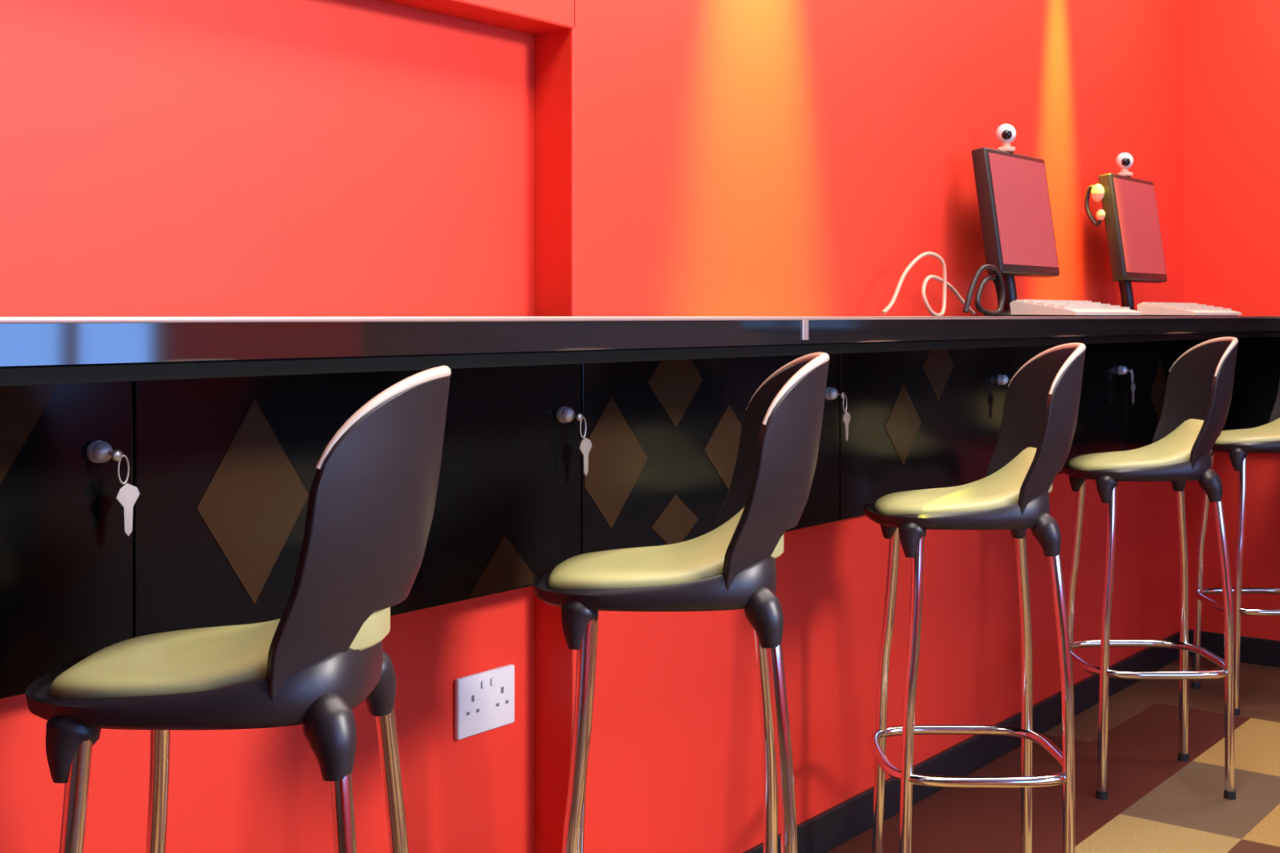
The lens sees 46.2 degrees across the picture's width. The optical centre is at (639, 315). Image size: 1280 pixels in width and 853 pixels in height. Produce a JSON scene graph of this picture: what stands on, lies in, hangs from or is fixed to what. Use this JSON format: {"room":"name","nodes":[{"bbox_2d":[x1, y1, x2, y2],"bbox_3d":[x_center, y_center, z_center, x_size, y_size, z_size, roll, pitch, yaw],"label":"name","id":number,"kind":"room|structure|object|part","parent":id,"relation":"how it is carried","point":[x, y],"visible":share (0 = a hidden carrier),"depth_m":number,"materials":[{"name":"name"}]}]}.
{"room":"cafe","nodes":[
{"label":"cafe","id":0,"kind":"room"},
{"bbox_2d":[0,0,1183,852],"bbox_3d":[-0.829,-0.275,1.780,0.310,2.750,8.400,0,0,38],"label":"wall","id":1,"kind":"structure","parent":0,"point":[158,157],"depth_m":2.51,"materials":[{"name":"red paint"}]},
{"bbox_2d":[0,381,132,698],"bbox_3d":[-0.888,0.243,1.484,0.126,0.359,0.827,0,0,38],"label":"storage cabinet","id":2,"kind":"object","parent":1,"relation":"attached to","point":[66,553],"visible":0.85,"depth_m":1.71,"materials":[{"name":"black laminate"}]},
{"bbox_2d":[108,448,139,536],"bbox_3d":[-0.602,0.205,1.745,0.018,0.102,0.036,0,0,38],"label":"key","id":3,"kind":"object","parent":2,"relation":"hanging from","point":[126,495],"visible":1,"depth_m":1.74,"materials":[{"name":"metal"}]},
{"bbox_2d":[132,363,581,638],"bbox_3d":[-0.381,0.243,2.140,0.126,0.359,0.827,0,0,38],"label":"storage cabinet","id":4,"kind":"object","parent":1,"relation":"attached to","point":[224,469],"visible":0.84,"depth_m":1.97,"materials":[{"name":"black laminate"}]},
{"bbox_2d":[573,413,591,475],"bbox_3d":[-0.094,0.205,2.401,0.018,0.102,0.036,0,0,38],"label":"key","id":5,"kind":"object","parent":4,"relation":"hanging from","point":[585,445],"visible":1,"depth_m":2.40,"materials":[{"name":"metal"}]},
{"bbox_2d":[454,663,514,739],"bbox_3d":[-0.247,0.618,2.406,0.014,0.096,0.132,0,0,38],"label":"power socket","id":6,"kind":"object","parent":1,"relation":"attached to","point":[484,701],"visible":1,"depth_m":2.40,"materials":[{"name":"white plastic"}]},
{"bbox_2d":[481,680,486,688],"bbox_3d":[-0.249,0.588,2.394,0.004,0.013,0.010,0,0,38],"label":"rocker switch","id":7,"kind":"object","parent":6,"relation":"attached to","point":[483,682],"depth_m":2.39,"materials":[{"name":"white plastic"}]},
{"bbox_2d":[490,676,495,685],"bbox_3d":[-0.236,0.588,2.412,0.004,0.013,0.010,0,0,38],"label":"rocker switch","id":8,"kind":"object","parent":6,"relation":"attached to","point":[492,678],"depth_m":2.41,"materials":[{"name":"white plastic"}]},
{"bbox_2d":[0,315,1279,386],"bbox_3d":[0.817,0.032,1.864,2.189,0.062,5.949,0,0,38],"label":"countertop","id":9,"kind":"structure","parent":1,"relation":"attached to","point":[34,350],"depth_m":1.83,"materials":[{"name":"laminate"}]},
{"bbox_2d":[880,251,975,315],"bbox_3d":[0.651,-0.068,3.277,0.044,0.143,0.464,0,0,36],"label":"cable","id":10,"kind":"object","parent":9,"relation":"on","point":[944,281],"visible":0.95,"depth_m":3.24,"materials":[{"name":"white plastic"}]},
{"bbox_2d":[962,264,1005,315],"bbox_3d":[0.774,-0.058,3.353,0.032,0.116,0.201,0,0,38],"label":"cable","id":11,"kind":"object","parent":9,"relation":"on","point":[998,282],"visible":1,"depth_m":3.33,"materials":[{"name":"black plastic"}]},
{"bbox_2d":[971,146,1059,315],"bbox_3d":[0.890,-0.194,3.598,0.115,0.390,0.344,0,0,38],"label":"monitor","id":12,"kind":"object","parent":9,"relation":"on","point":[1017,228],"visible":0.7,"depth_m":3.54,"materials":[{"name":"black plastic"}]},
{"bbox_2d":[995,124,1016,152],"bbox_3d":[0.874,-0.425,3.583,0.048,0.068,0.050,0,0,8],"label":"webcam","id":13,"kind":"object","parent":12,"relation":"on","point":[1006,134],"visible":0.98,"depth_m":3.57,"materials":[{"name":"white plastic"}]},
{"bbox_2d":[1009,299,1141,315],"bbox_3d":[1.036,-0.018,3.548,0.156,0.038,0.420,0,0,38],"label":"keyboard","id":14,"kind":"object","parent":9,"relation":"on","point":[1018,307],"visible":0.99,"depth_m":3.42,"materials":[{"name":"plastic"}]},
{"bbox_2d":[1098,173,1167,315],"bbox_3d":[1.376,-0.194,4.227,0.115,0.390,0.344,0,0,38],"label":"monitor","id":15,"kind":"object","parent":9,"relation":"on","point":[1129,204],"visible":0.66,"depth_m":4.16,"materials":[{"name":"black plastic"}]},
{"bbox_2d":[1084,184,1105,226],"bbox_3d":[1.238,-0.301,4.085,0.059,0.116,0.021,0,0,38],"label":"headset","id":16,"kind":"object","parent":15,"relation":"hanging from","point":[1097,191],"visible":1,"depth_m":4.08,"materials":[{"name":"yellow plastic"}]},
{"bbox_2d":[1090,184,1104,202],"bbox_3d":[1.244,-0.334,4.079,0.038,0.049,0.021,0,0,38],"label":"ear cup","id":17,"kind":"object","parent":16,"relation":"on","point":[1097,191],"depth_m":4.07,"materials":[{"name":"white plastic"}]},
{"bbox_2d":[1095,208,1105,220],"bbox_3d":[1.251,-0.274,4.074,0.026,0.031,0.014,0,0,38],"label":"ear cup","id":18,"kind":"object","parent":16,"relation":"on","point":[1100,215],"depth_m":4.07,"materials":[{"name":"white plastic"}]},
{"bbox_2d":[1115,152,1133,177],"bbox_3d":[1.361,-0.425,4.212,0.048,0.068,0.050,0,0,8],"label":"webcam","id":19,"kind":"object","parent":15,"relation":"on","point":[1124,161],"visible":0.98,"depth_m":4.20,"materials":[{"name":"white plastic"}]},
{"bbox_2d":[1137,302,1241,315],"bbox_3d":[1.544,-0.018,4.205,0.156,0.038,0.420,0,0,38],"label":"keyboard","id":20,"kind":"object","parent":9,"relation":"on","point":[1147,308],"visible":0.99,"depth_m":4.07,"materials":[{"name":"plastic"}]},
{"bbox_2d":[581,353,839,554],"bbox_3d":[0.161,0.243,2.771,0.042,0.359,0.827,0,0,38],"label":"storage cabinet","id":21,"kind":"object","parent":1,"relation":"attached to","point":[664,435],"visible":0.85,"depth_m":2.63,"materials":[{"name":"black laminate"}]},
{"bbox_2d":[837,391,850,441],"bbox_3d":[0.414,0.205,3.058,0.018,0.102,0.036,0,0,38],"label":"key","id":22,"kind":"object","parent":21,"relation":"hanging from","point":[846,418],"visible":1,"depth_m":3.05,"materials":[{"name":"metal"}]},
{"bbox_2d":[839,346,1008,519],"bbox_3d":[0.669,0.243,3.427,0.042,0.359,0.827,0,0,38],"label":"storage cabinet","id":23,"kind":"object","parent":1,"relation":"attached to","point":[920,420],"visible":0.84,"depth_m":3.36,"materials":[{"name":"black laminate"}]},
{"bbox_2d":[742,631,1179,852],"bbox_3d":[-0.751,1.059,1.687,0.097,0.082,8.150,0,0,38],"label":"baseboard","id":24,"kind":"structure","parent":1,"relation":"attached to","point":[824,832],"depth_m":3.56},
{"bbox_2d":[1007,342,1127,474],"bbox_3d":[1.177,0.243,4.084,0.042,0.359,0.827,0,0,38],"label":"storage cabinet","id":25,"kind":"object","parent":1,"relation":"attached to","point":[1100,426],"visible":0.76,"depth_m":4.25,"materials":[{"name":"black laminate"}]},
{"bbox_2d":[1127,368,1135,404],"bbox_3d":[1.430,0.205,4.371,0.018,0.102,0.036,0,0,38],"label":"key","id":26,"kind":"object","parent":25,"relation":"hanging from","point":[1133,386],"visible":1,"depth_m":4.37,"materials":[{"name":"metal"}]},
{"bbox_2d":[826,654,1279,852],"bbox_3d":[1.020,1.125,0.501,5.460,0.050,8.500,0,0,38],"label":"floor","id":27,"kind":"structure","parent":0,"point":[1157,802],"depth_m":3.48,"materials":[{"name":"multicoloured tile"}]},
{"bbox_2d":[25,365,451,852],"bbox_3d":[-0.393,0.575,1.505,0.404,1.050,0.351,0,0,0],"label":"bar stool","id":28,"kind":"object","parent":27,"relation":"on","point":[374,487],"visible":1,"depth_m":1.39,"materials":[{"name":"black plastic"}]},
{"bbox_3d":[-0.531,0.729,1.373,0.067,0.715,0.025,0,0,-42],"label":"leg","id":29,"kind":"part","parent":28,"relation":"part of","materials":[{"name":"silver metal"}]},
{"bbox_3d":[-0.531,0.729,1.637,0.067,0.715,0.026,0,0,42],"label":"leg","id":30,"kind":"part","parent":28,"relation":"part of","materials":[{"name":"silver metal"}]},
{"bbox_3d":[-0.429,0.373,1.505,0.331,0.116,0.282,0,0,0],"label":"seat frame","id":31,"kind":"part","parent":28,"relation":"part of","materials":[{"name":"grey plastic"}]},
{"bbox_3d":[-0.267,0.741,1.375,0.024,0.689,0.059,0,0,-35],"label":"leg","id":32,"kind":"part","parent":28,"relation":"part of","materials":[{"name":"silver metal"}]},
{"bbox_3d":[-0.268,0.218,1.505,0.154,0.320,0.306,0,0,0],"label":"backrest","id":33,"kind":"part","parent":28,"relation":"part of","materials":[{"name":"grey plastic"}]},
{"bbox_3d":[-0.242,0.095,1.505,0.103,0.090,0.298,0,0,0],"label":"edge trim","id":34,"kind":"part","parent":28,"relation":"part of","materials":[{"name":"plastic"}]},
{"bbox_3d":[-0.267,0.742,1.635,0.025,0.689,0.058,0,0,35],"label":"leg","id":35,"kind":"part","parent":28,"relation":"part of","materials":[{"name":"silver metal"}]},
{"bbox_2d":[532,352,829,852],"bbox_3d":[0.057,0.575,2.055,0.404,1.050,0.351,0,0,0],"label":"bar stool","id":36,"kind":"object","parent":27,"relation":"on","point":[731,566],"visible":1,"depth_m":1.94,"materials":[{"name":"grey plastic"}]},
{"bbox_3d":[-0.082,0.729,1.923,0.067,0.715,0.025,0,0,-42],"label":"leg","id":37,"kind":"part","parent":36,"relation":"part of","materials":[{"name":"silver metal"}]},
{"bbox_3d":[-0.082,0.729,2.187,0.067,0.715,0.026,0,0,42],"label":"leg","id":38,"kind":"part","parent":36,"relation":"part of","materials":[{"name":"silver metal"}]},
{"bbox_3d":[0.020,0.373,2.055,0.331,0.116,0.282,0,0,0],"label":"seat frame","id":39,"kind":"part","parent":36,"relation":"part of","materials":[{"name":"grey plastic"}]},
{"bbox_3d":[0.182,0.742,2.185,0.025,0.689,0.058,0,0,35],"label":"leg","id":40,"kind":"part","parent":36,"relation":"part of","materials":[{"name":"silver metal"}]},
{"bbox_3d":[0.181,0.218,2.055,0.154,0.320,0.306,0,0,0],"label":"backrest","id":41,"kind":"part","parent":36,"relation":"part of","materials":[{"name":"grey plastic"}]},
{"bbox_3d":[0.182,0.741,1.925,0.024,0.689,0.059,0,0,-35],"label":"leg","id":42,"kind":"part","parent":36,"relation":"part of","materials":[{"name":"silver metal"}]},
{"bbox_3d":[0.207,0.095,2.055,0.103,0.090,0.298,0,0,0],"label":"edge trim","id":43,"kind":"part","parent":36,"relation":"part of","materials":[{"name":"plastic"}]},
{"bbox_2d":[862,342,1085,852],"bbox_3d":[0.622,0.575,2.790,0.404,1.050,0.351,0,0,0],"label":"bar stool","id":44,"kind":"object","parent":27,"relation":"on","point":[1038,424],"visible":1,"depth_m":2.69,"materials":[{"name":"grey plastic"}]},
{"bbox_3d":[0.483,0.729,2.922,0.067,0.715,0.026,0,0,42],"label":"leg","id":45,"kind":"part","parent":44,"relation":"part of","materials":[{"name":"silver metal"}]},
{"bbox_3d":[0.483,0.729,2.658,0.067,0.715,0.025,0,0,-42],"label":"leg","id":46,"kind":"part","parent":44,"relation":"part of","materials":[{"name":"silver metal"}]},
{"bbox_3d":[0.585,0.373,2.790,0.331,0.116,0.282,0,0,0],"label":"seat frame","id":47,"kind":"part","parent":44,"relation":"part of","materials":[{"name":"grey plastic"}]},
{"bbox_3d":[0.747,0.742,2.920,0.025,0.689,0.058,0,0,35],"label":"leg","id":48,"kind":"part","parent":44,"relation":"part of","materials":[{"name":"silver metal"}]},
{"bbox_3d":[0.746,0.218,2.790,0.154,0.320,0.306,0,0,0],"label":"backrest","id":49,"kind":"part","parent":44,"relation":"part of","materials":[{"name":"grey plastic"}]},
{"bbox_3d":[0.772,0.095,2.790,0.103,0.090,0.298,0,0,0],"label":"edge trim","id":50,"kind":"part","parent":44,"relation":"part of","materials":[{"name":"plastic"}]},
{"bbox_3d":[0.747,0.741,2.660,0.024,0.689,0.059,0,0,-35],"label":"leg","id":51,"kind":"part","parent":44,"relation":"part of","materials":[{"name":"silver metal"}]},
{"bbox_2d":[1061,337,1238,799],"bbox_3d":[1.212,0.575,3.570,0.404,1.050,0.351,0,0,0],"label":"bar stool","id":52,"kind":"object","parent":27,"relation":"on","point":[1199,385],"visible":0.97,"depth_m":3.46,"materials":[{"name":"grey plastic"}]},
{"bbox_3d":[1.073,0.729,3.702,0.067,0.715,0.026,0,0,42],"label":"leg","id":53,"kind":"part","parent":52,"relation":"part of","materials":[{"name":"silver metal"}]},
{"bbox_3d":[1.073,0.729,3.438,0.067,0.715,0.025,0,0,-42],"label":"leg","id":54,"kind":"part","parent":52,"relation":"part of","materials":[{"name":"silver metal"}]},
{"bbox_3d":[1.175,0.373,3.570,0.331,0.116,0.282,0,0,0],"label":"seat frame","id":55,"kind":"part","parent":52,"relation":"part of","materials":[{"name":"grey plastic"}]},
{"bbox_3d":[1.337,0.742,3.700,0.025,0.689,0.058,0,0,35],"label":"leg","id":56,"kind":"part","parent":52,"relation":"part of","materials":[{"name":"silver metal"}]},
{"bbox_3d":[1.336,0.218,3.570,0.154,0.320,0.306,0,0,0],"label":"backrest","id":57,"kind":"part","parent":52,"relation":"part of","materials":[{"name":"grey plastic"}]},
{"bbox_3d":[1.362,0.095,3.570,0.103,0.090,0.298,0,0,0],"label":"edge trim","id":58,"kind":"part","parent":52,"relation":"part of","materials":[{"name":"plastic"}]},
{"bbox_3d":[1.337,0.741,3.440,0.024,0.689,0.059,0,0,-35],"label":"leg","id":59,"kind":"part","parent":52,"relation":"part of","materials":[{"name":"silver metal"}]},
{"bbox_2d":[1191,379,1279,715],"bbox_3d":[1.802,0.575,4.290,0.404,1.050,0.351,0,0,0],"label":"bar stool","id":60,"kind":"object","parent":27,"relation":"on","point":[1265,438],"visible":0.7,"depth_m":4.18,"materials":[{"name":"grey plastic"}]},
{"bbox_3d":[1.663,0.729,4.422,0.067,0.715,0.026,0,0,42],"label":"leg","id":61,"kind":"part","parent":60,"relation":"part of","materials":[{"name":"silver metal"}]},
{"bbox_3d":[1.663,0.729,4.158,0.067,0.715,0.025,0,0,-42],"label":"leg","id":62,"kind":"part","parent":60,"relation":"part of","materials":[{"name":"silver metal"}]},
{"bbox_3d":[1.765,0.373,4.290,0.331,0.116,0.282,0,0,0],"label":"seat frame","id":63,"kind":"part","parent":60,"relation":"part of","materials":[{"name":"grey plastic"}]},
{"bbox_3d":[1.926,0.218,4.290,0.154,0.320,0.306,0,0,0],"label":"backrest","id":64,"kind":"part","parent":60,"relation":"part of","materials":[{"name":"grey plastic"}]},
{"bbox_2d":[1183,0,1279,640],"bbox_3d":[3.668,-0.275,3.515,4.700,2.750,0.150,0,0,38],"label":"wall","id":65,"kind":"structure","parent":0,"point":[1232,47],"depth_m":4.79,"materials":[{"name":"red paint"}]},
{"bbox_2d":[1125,339,1186,450],"bbox_3d":[1.594,0.243,4.640,0.020,0.359,0.557,0,0,38],"label":"storage cabinet","id":66,"kind":"object","parent":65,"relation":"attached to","point":[1151,362],"visible":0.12,"depth_m":4.55,"materials":[{"name":"black laminate"}]},
{"bbox_2d":[1188,629,1279,666],"bbox_3d":[2.105,1.059,4.623,0.828,0.082,0.012,0,0,38],"label":"baseboard","id":67,"kind":"structure","parent":65,"relation":"attached to","point":[1263,651],"depth_m":4.75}
]}

